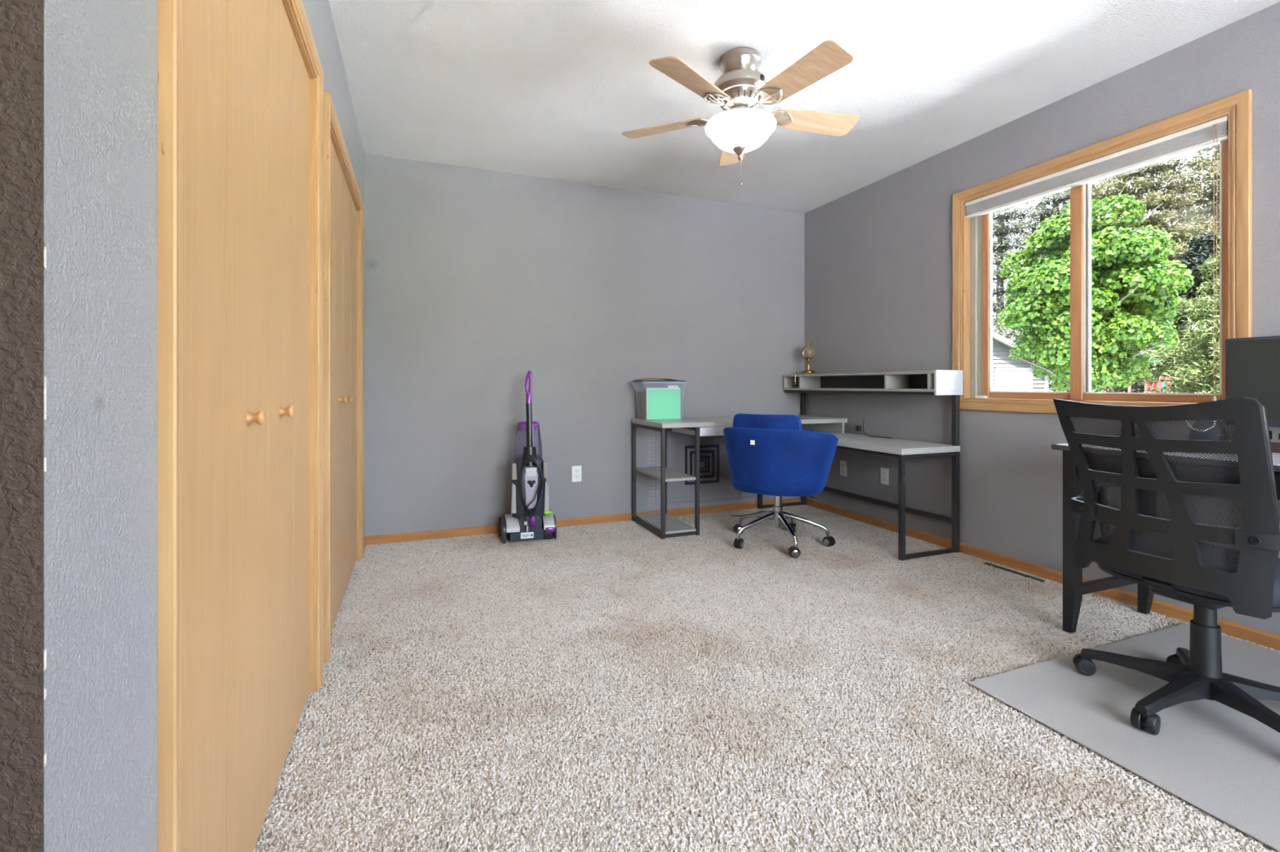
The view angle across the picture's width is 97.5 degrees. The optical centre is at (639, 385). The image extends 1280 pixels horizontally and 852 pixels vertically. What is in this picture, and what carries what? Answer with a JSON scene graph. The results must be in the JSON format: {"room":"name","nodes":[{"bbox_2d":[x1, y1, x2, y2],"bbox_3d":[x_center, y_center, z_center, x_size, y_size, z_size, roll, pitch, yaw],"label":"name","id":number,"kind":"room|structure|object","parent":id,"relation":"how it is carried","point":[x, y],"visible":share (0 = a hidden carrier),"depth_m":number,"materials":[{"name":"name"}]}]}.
{"room":"home office","nodes":[
{"label":"home office","id":0,"kind":"room"},
{"bbox_2d":[0,0,44,851],"bbox_3d":[-1.095,-0.222,0.303,1.186,2.446,0.033,0,0,-22],"label":"wall","id":1,"kind":"structure","parent":0,"point":[21,21],"depth_m":0.50,"materials":[{"name":"brown paint"}]},
{"bbox_2d":[44,0,364,851],"bbox_3d":[-1.179,-0.222,1.983,0.110,2.446,3.216,0,0,-22],"label":"wall","id":2,"kind":"structure","parent":0,"point":[100,56],"depth_m":0.60,"materials":[{"name":"grey paint"}]},
{"bbox_2d":[157,0,323,851],"bbox_3d":[-0.887,-0.028,1.284,0.120,2.046,1.228,0,0,-22],"label":"door","id":3,"kind":"structure","parent":2,"relation":"in","point":[240,82],"depth_m":1.08,"materials":[{"name":"brown wood"}]},
{"bbox_2d":[324,90,364,663],"bbox_3d":[-1.411,-0.028,2.612,0.120,2.046,1.337,0,0,-22],"label":"door","id":4,"kind":"structure","parent":2,"relation":"in","point":[344,206],"depth_m":2.55,"materials":[{"name":"brown wood"}]},
{"bbox_2d":[364,537,366,551],"bbox_3d":[-1.665,0.971,3.380,0.012,0.054,0.259,0,0,-22],"label":"baseboard","id":5,"kind":"structure","parent":2,"relation":"attached to","point":[365,539],"depth_m":3.43,"materials":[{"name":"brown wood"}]},
{"bbox_2d":[364,153,804,536],"bbox_3d":[-0.480,-0.222,4.037,4.270,2.446,0.107,0,0,-22],"label":"wall","id":6,"kind":"structure","parent":0,"point":[476,281],"depth_m":3.94,"materials":[{"name":"grey paint"}]},
{"bbox_2d":[572,465,581,482],"bbox_3d":[-0.449,0.631,3.994,0.070,0.114,0.009,0,0,-22],"label":"wall outlet","id":7,"kind":"object","parent":6,"relation":"attached to","point":[576,470],"visible":1,"depth_m":3.99,"materials":[{"name":"white plastic"}]},
{"bbox_2d":[364,497,800,545],"bbox_3d":[-0.165,0.971,4.105,3.334,0.054,0.012,0,0,-22],"label":"baseboard","id":8,"kind":"structure","parent":6,"relation":"attached to","point":[466,531],"depth_m":3.97,"materials":[{"name":"brown wood"}]},
{"bbox_2d":[253,504,1279,851],"bbox_3d":[0.311,1.058,1.351,4.770,0.114,5.685,0,0,-22],"label":"floor","id":9,"kind":"structure","parent":0,"point":[617,686],"depth_m":1.73,"materials":[{"name":"carpet"}]},
{"bbox_2d":[498,370,556,543],"bbox_3d":[-0.728,0.450,3.659,0.356,1.088,0.309,0,0,-19],"label":"vacuum cleaner","id":10,"kind":"object","parent":9,"relation":"on","point":[531,518],"visible":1,"depth_m":3.56,"materials":[{"name":"plastic"}]},
{"bbox_2d":[730,511,788,519],"bbox_3d":[0.934,0.989,4.285,0.437,0.008,0.245,0,0,20],"label":"cable","id":11,"kind":"object","parent":9,"relation":"on","point":[760,511],"visible":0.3,"depth_m":4.24,"materials":[{"name":"black plastic"}]},
{"bbox_2d":[723,413,838,558],"bbox_3d":[0.876,0.584,3.550,0.670,0.822,0.664,0,0,32],"label":"desk chair","id":12,"kind":"object","parent":9,"relation":"on","point":[768,455],"visible":1,"depth_m":3.30,"materials":[{"name":"blue fabric"}]},
{"bbox_2d":[733,524,742,531],"bbox_3d":[0.664,0.954,3.765,0.065,0.039,0.038,0,0,-6],"label":"hood","id":13,"kind":"object","parent":12,"relation":"attached to","point":[737,526],"depth_m":3.74,"materials":[{"name":"black plastic"}]},
{"bbox_2d":[733,537,744,546],"bbox_3d":[0.603,0.954,3.424,0.038,0.039,0.065,0,0,37],"label":"caster","id":14,"kind":"object","parent":12,"relation":"attached to","point":[738,542],"depth_m":3.40,"materials":[{"name":"black plastic"}]},
{"bbox_2d":[733,413,801,430],"bbox_3d":[0.749,0.334,3.350,0.410,0.322,0.118,0,0,32],"label":"cushion","id":15,"kind":"object","parent":12,"relation":"on","point":[740,421],"depth_m":3.29,"materials":[{"name":"blue fabric"}]},
{"bbox_2d":[788,522,795,530],"bbox_3d":[1.031,0.954,3.805,0.038,0.039,0.065,0,0,28],"label":"hood","id":16,"kind":"object","parent":12,"relation":"attached to","point":[793,525],"depth_m":3.78,"materials":[{"name":"black plastic"}]},
{"bbox_2d":[787,546,800,555],"bbox_3d":[0.892,0.954,3.244,0.065,0.039,0.038,0,0,4],"label":"caster","id":17,"kind":"object","parent":12,"relation":"attached to","point":[793,550],"depth_m":3.22,"materials":[{"name":"black plastic"}]},
{"bbox_2d":[822,536,835,544],"bbox_3d":[1.167,0.954,3.465,0.038,0.039,0.065,0,0,-28],"label":"caster","id":18,"kind":"object","parent":12,"relation":"attached to","point":[828,540],"depth_m":3.45,"materials":[{"name":"black plastic"}]},
{"bbox_2d":[631,369,963,560],"bbox_3d":[0.930,0.454,3.736,1.548,1.083,1.472,0,0,-22],"label":"desk","id":19,"kind":"object","parent":9,"relation":"on","point":[936,382],"visible":0.91,"depth_m":3.69,"materials":[{"name":"grey wood"}]},
{"bbox_2d":[630,382,688,420],"bbox_3d":[0.134,0.111,4.061,0.362,0.270,0.248,0,0,-22],"label":"bin","id":20,"kind":"object","parent":19,"relation":"on","point":[682,385],"visible":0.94,"depth_m":4.07,"materials":[{"name":"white plastic"}]},
{"bbox_2d":[641,392,644,419],"bbox_3d":[0.137,0.148,4.087,0.255,0.192,0.034,0,0,-22],"label":"folder","id":21,"kind":"object","parent":20,"relation":"in","point":[642,393],"visible":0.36,"depth_m":4.04,"materials":[{"name":"grey paper"}]},
{"bbox_2d":[644,391,646,419],"bbox_3d":[0.151,0.143,4.052,0.255,0.203,0.027,0,0,-22],"label":"folder","id":22,"kind":"object","parent":20,"relation":"in","point":[645,392],"visible":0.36,"depth_m":4.01,"materials":[{"name":"white paper"}]},
{"bbox_2d":[632,380,685,382],"bbox_3d":[0.140,-0.029,4.060,0.340,0.012,0.189,0,0,-22],"label":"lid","id":23,"kind":"object","parent":20,"relation":"on","point":[633,380],"visible":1,"depth_m":4.00,"materials":[{"name":"grey plastic"}]},
{"bbox_2d":[635,377,680,380],"bbox_3d":[0.126,-0.042,4.041,0.290,0.018,0.175,0,0,-22],"label":"magazine","id":24,"kind":"object","parent":23,"relation":"on","point":[654,378],"visible":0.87,"depth_m":3.99,"materials":[{"name":"beige paper"}]},
{"bbox_2d":[645,377,671,380],"bbox_3d":[0.127,-0.046,4.038,0.200,0.018,0.160,0,0,-22],"label":"brochure","id":25,"kind":"object","parent":24,"relation":"on","point":[657,377],"visible":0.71,"depth_m":3.99,"materials":[{"name":"beige paper"}]},
{"bbox_2d":[646,386,680,419],"bbox_3d":[0.169,0.124,4.011,0.265,0.240,0.003,0,0,-22],"label":"folder","id":26,"kind":"object","parent":20,"relation":"in","point":[669,387],"visible":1,"depth_m":4.00,"materials":[{"name":"white paper"}]},
{"bbox_2d":[648,389,679,419],"bbox_3d":[0.173,0.137,4.006,0.252,0.214,0.003,0,0,-22],"label":"folder","id":27,"kind":"object","parent":20,"relation":"in","point":[663,404],"visible":1,"depth_m":4.00,"materials":[{"name":"green paper"}]},
{"bbox_2d":[635,512,695,534],"bbox_3d":[0.170,0.959,3.924,0.220,0.016,0.535,0,0,-22],"label":"shelf","id":28,"kind":"object","parent":19,"relation":"attached to","point":[673,526],"depth_m":3.83,"materials":[{"name":"grey wood"}]},
{"bbox_2d":[635,466,695,481],"bbox_3d":[0.170,0.618,3.924,0.220,0.018,0.535,0,0,-22],"label":"shelf","id":29,"kind":"object","parent":19,"relation":"attached to","point":[671,475],"depth_m":3.83,"materials":[{"name":"grey wood"}]},
{"bbox_2d":[799,342,817,374],"bbox_3d":[1.354,-0.216,4.512,0.140,0.262,0.140,0,0,-22],"label":"brass lamp","id":30,"kind":"object","parent":19,"relation":"on","point":[808,371],"visible":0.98,"depth_m":4.50,"materials":[{"name":"gold metal"}]},
{"bbox_2d":[783,387,933,391],"bbox_3d":[1.546,0.032,3.988,0.213,0.017,1.456,0,0,-22],"label":"shelf","id":31,"kind":"object","parent":19,"relation":"attached to","point":[787,389],"depth_m":3.89,"materials":[{"name":"grey wood"}]},
{"bbox_2d":[855,419,892,438],"bbox_3d":[1.623,0.302,3.939,0.054,0.116,0.336,0,0,-18],"label":"cable","id":32,"kind":"object","parent":19,"relation":"on","point":[858,428],"visible":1,"depth_m":4.03,"materials":[{"name":"black plastic"}]},
{"bbox_2d":[984,562,1045,582],"bbox_3d":[1.996,0.999,3.005,0.038,0.003,0.325,0,0,-22],"label":"floor vent","id":33,"kind":"object","parent":9,"relation":"in","point":[985,563],"visible":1,"depth_m":2.99,"materials":[{"name":"metal"}]},
{"bbox_2d":[968,622,1279,851],"bbox_3d":[1.932,0.989,1.453,1.259,0.005,1.386,0,0,-22],"label":"chair mat","id":34,"kind":"object","parent":9,"relation":"on","point":[1214,757],"visible":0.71,"depth_m":1.63,"materials":[{"name":"opaque grey vinyl"}]},
{"bbox_2d":[1052,397,1279,735],"bbox_3d":[1.685,0.510,1.701,0.582,0.957,0.641,0,0,-22],"label":"desk chair","id":35,"kind":"object","parent":34,"relation":"on","point":[1167,557],"visible":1,"depth_m":1.59,"materials":[{"name":"black plastic"}]},
{"bbox_2d":[1095,531,1279,607],"bbox_3d":[1.725,0.557,1.718,0.484,0.100,0.490,0,0,-22],"label":"seat cushion","id":36,"kind":"object","parent":35,"relation":"on","point":[1237,589],"depth_m":1.52,"materials":[{"name":"black fabric"}]},
{"bbox_2d":[1051,443,1279,633],"bbox_3d":[2.187,0.618,1.833,0.585,0.754,1.245,0,0,-22],"label":"writing desk","id":37,"kind":"object","parent":9,"relation":"on","point":[1073,587],"visible":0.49,"depth_m":2.25,"materials":[{"name":"black wood"}]},
{"bbox_2d":[1186,419,1228,440],"bbox_3d":[2.127,0.181,2.102,0.136,0.122,0.136,0,0,-22],"label":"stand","id":38,"kind":"object","parent":37,"relation":"on","point":[1210,420],"visible":0.24,"depth_m":2.07,"materials":[{"name":"black plastic"}]},
{"bbox_2d":[1225,335,1279,426],"bbox_3d":[2.289,0.036,1.827,0.200,0.414,0.548,0,0,-22],"label":"monitor","id":39,"kind":"object","parent":37,"relation":"on","point":[1252,364],"visible":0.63,"depth_m":1.99,"materials":[{"name":"black plastic"}]},
{"bbox_2d":[1268,426,1279,453],"bbox_3d":[2.319,0.183,1.909,0.016,0.120,0.290,0,0,-22],"label":"picture frame","id":40,"kind":"object","parent":37,"relation":"on","point":[1274,432],"visible":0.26,"depth_m":2.01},
{"bbox_2d":[1268,431,1279,439],"bbox_3d":[2.292,0.159,1.976,0.002,0.072,0.113,0,0,-22],"label":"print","id":41,"kind":"object","parent":40,"relation":"on","point":[1273,435],"depth_m":2.02},
{"bbox_2d":[328,0,1279,213],"bbox_3d":[0.311,-1.505,1.351,4.770,0.120,5.685,0,0,-22],"label":"ceiling","id":42,"kind":"structure","parent":0,"point":[549,89],"depth_m":2.61,"materials":[{"name":"white paint"}]},
{"bbox_2d":[621,40,859,185],"bbox_3d":[0.468,-1.166,2.473,1.076,0.559,1.077,0,0,-22],"label":"ceiling fan","id":43,"kind":"object","parent":42,"relation":"hanging from","point":[742,128],"visible":1,"depth_m":2.39,"materials":[{"name":"beige wood"}]},
{"bbox_2d":[804,1,1279,635],"bbox_3d":[2.460,-0.222,2.199,0.150,2.446,5.485,0,0,-22],"label":"wall","id":44,"kind":"structure","parent":0,"point":[878,255],"depth_m":3.32,"materials":[{"name":"grey paint"}]},
{"bbox_2d":[840,460,846,476],"bbox_3d":[1.551,0.637,4.285,0.009,0.114,0.070,0,0,-22],"label":"wall outlet","id":45,"kind":"object","parent":44,"relation":"attached to","point":[842,464],"visible":1,"depth_m":4.28,"materials":[{"name":"white plastic"}]},
{"bbox_2d":[880,467,888,484],"bbox_3d":[1.700,0.634,3.907,0.009,0.114,0.070,0,0,-22],"label":"wall outlet","id":46,"kind":"object","parent":44,"relation":"attached to","point":[884,472],"visible":1,"depth_m":3.90,"materials":[{"name":"white plastic"}]},
{"bbox_2d":[806,497,1279,650],"bbox_3d":[2.384,0.971,2.169,0.012,0.054,5.485,0,0,-22],"label":"baseboard","id":47,"kind":"structure","parent":44,"relation":"attached to","point":[1256,636],"depth_m":2.88,"materials":[{"name":"brown wood"}]},
{"bbox_2d":[952,88,1252,421],"bbox_3d":[2.205,-0.503,2.820,0.168,1.297,1.307,0,0,-22],"label":"window","id":48,"kind":"structure","parent":44,"relation":"in","point":[972,238],"depth_m":2.78,"materials":[{"name":"brown wood"}]},
{"bbox_2d":[964,115,1228,400],"bbox_3d":[2.158,-0.503,2.801,0.042,1.161,1.169,0,0,-22],"label":"window shade","id":49,"kind":"object","parent":48,"relation":"attached to","point":[1215,131],"visible":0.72,"depth_m":2.61,"materials":[{"name":"grey fabric"}]},
{"label":"outside","id":50,"kind":"structure","parent":0,"visible":0},
{"bbox_3d":[22.402,1.595,24.963,120.000,0.300,150.000,0,0,-22],"label":"ground","id":51,"kind":"structure","parent":50,"visible":0},
{"bbox_2d":[992,331,1055,391],"bbox_3d":[11.692,-0.370,21.960,6.297,3.630,4.680,0,0,0],"label":"garden shed","id":52,"kind":"object","parent":51,"relation":"on","point":[1008,375],"visible":0.19,"depth_m":19.95,"materials":[{"name":"grey"}]},
{"bbox_2d":[992,199,1115,391],"bbox_3d":[16.764,-4.788,26.807,10.046,13.533,9.307,0,0,-28],"label":"pine tree","id":53,"kind":"object","parent":51,"relation":"on","point":[1001,248],"visible":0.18,"depth_m":26.29,"materials":[{"name":"green plant"}]},
{"bbox_2d":[992,187,1138,391],"bbox_3d":[18.969,-4.497,25.089,8.821,13.117,9.086,0,0,-5],"label":"pine tree","id":54,"kind":"object","parent":51,"relation":"on","point":[1063,197],"visible":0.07,"depth_m":24.84,"materials":[{"name":"green plant"}]},
{"bbox_2d":[1048,151,1219,392],"bbox_3d":[19.618,-5.133,21.838,8.158,14.444,7.878,0,0,13],"label":"pine tree","id":55,"kind":"object","parent":51,"relation":"on","point":[1141,187],"visible":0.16,"depth_m":21.17,"materials":[{"name":"green plant"}]},
{"bbox_2d":[1128,352,1199,392],"bbox_3d":[15.926,0.240,17.000,2.409,2.431,0.800,0,0,0],"label":"playset","id":56,"kind":"object","parent":51,"relation":"on","point":[1159,384],"visible":0.07,"depth_m":16.95,"materials":[{"name":"red plastic"}]},
{"bbox_2d":[1109,231,1219,392],"bbox_3d":[17.423,-1.390,17.794,6.129,6.781,5.777,0,0,-31],"label":"pine tree","id":57,"kind":"object","parent":51,"relation":"on","point":[1201,248],"visible":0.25,"depth_m":17.34,"materials":[{"name":"green plant"}]},
{"bbox_2d":[1130,235,1219,393],"bbox_3d":[15.230,-1.355,13.743,5.505,5.600,5.653,0,0,-32],"label":"pine tree","id":58,"kind":"object","parent":51,"relation":"on","point":[1196,338],"visible":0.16,"depth_m":14.19,"materials":[{"name":"green plant"}]},
{"bbox_2d":[1151,183,1213,260],"bbox_3d":[30.366,-4.673,30.919,11.754,13.765,11.239,0,0,-32],"label":"pine tree","id":59,"kind":"object","parent":51,"relation":"on","point":[1188,184],"visible":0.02,"depth_m":30.63,"materials":[{"name":"green plant"}]},
{"bbox_2d":[1161,143,1219,262],"bbox_3d":[24.200,-5.997,23.301,10.027,16.317,10.187,0,0,32],"label":"pine tree","id":60,"kind":"object","parent":51,"relation":"on","point":[1207,192],"visible":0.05,"depth_m":23.24,"materials":[{"name":"green plant"}]},
{"bbox_3d":[8.927,1.430,4.866,13.820,0.030,15.500,0,0,-22],"label":"patio","id":61,"kind":"object","parent":51,"relation":"on","visible":0},
{"bbox_2d":[998,193,1194,391],"bbox_3d":[8.735,-1.129,10.997,3.118,5.155,2.885,0,0,17],"label":"maple tree","id":62,"kind":"object","parent":61,"relation":"on","point":[1130,293],"visible":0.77,"depth_m":10.29,"materials":[{"name":"green plant"}]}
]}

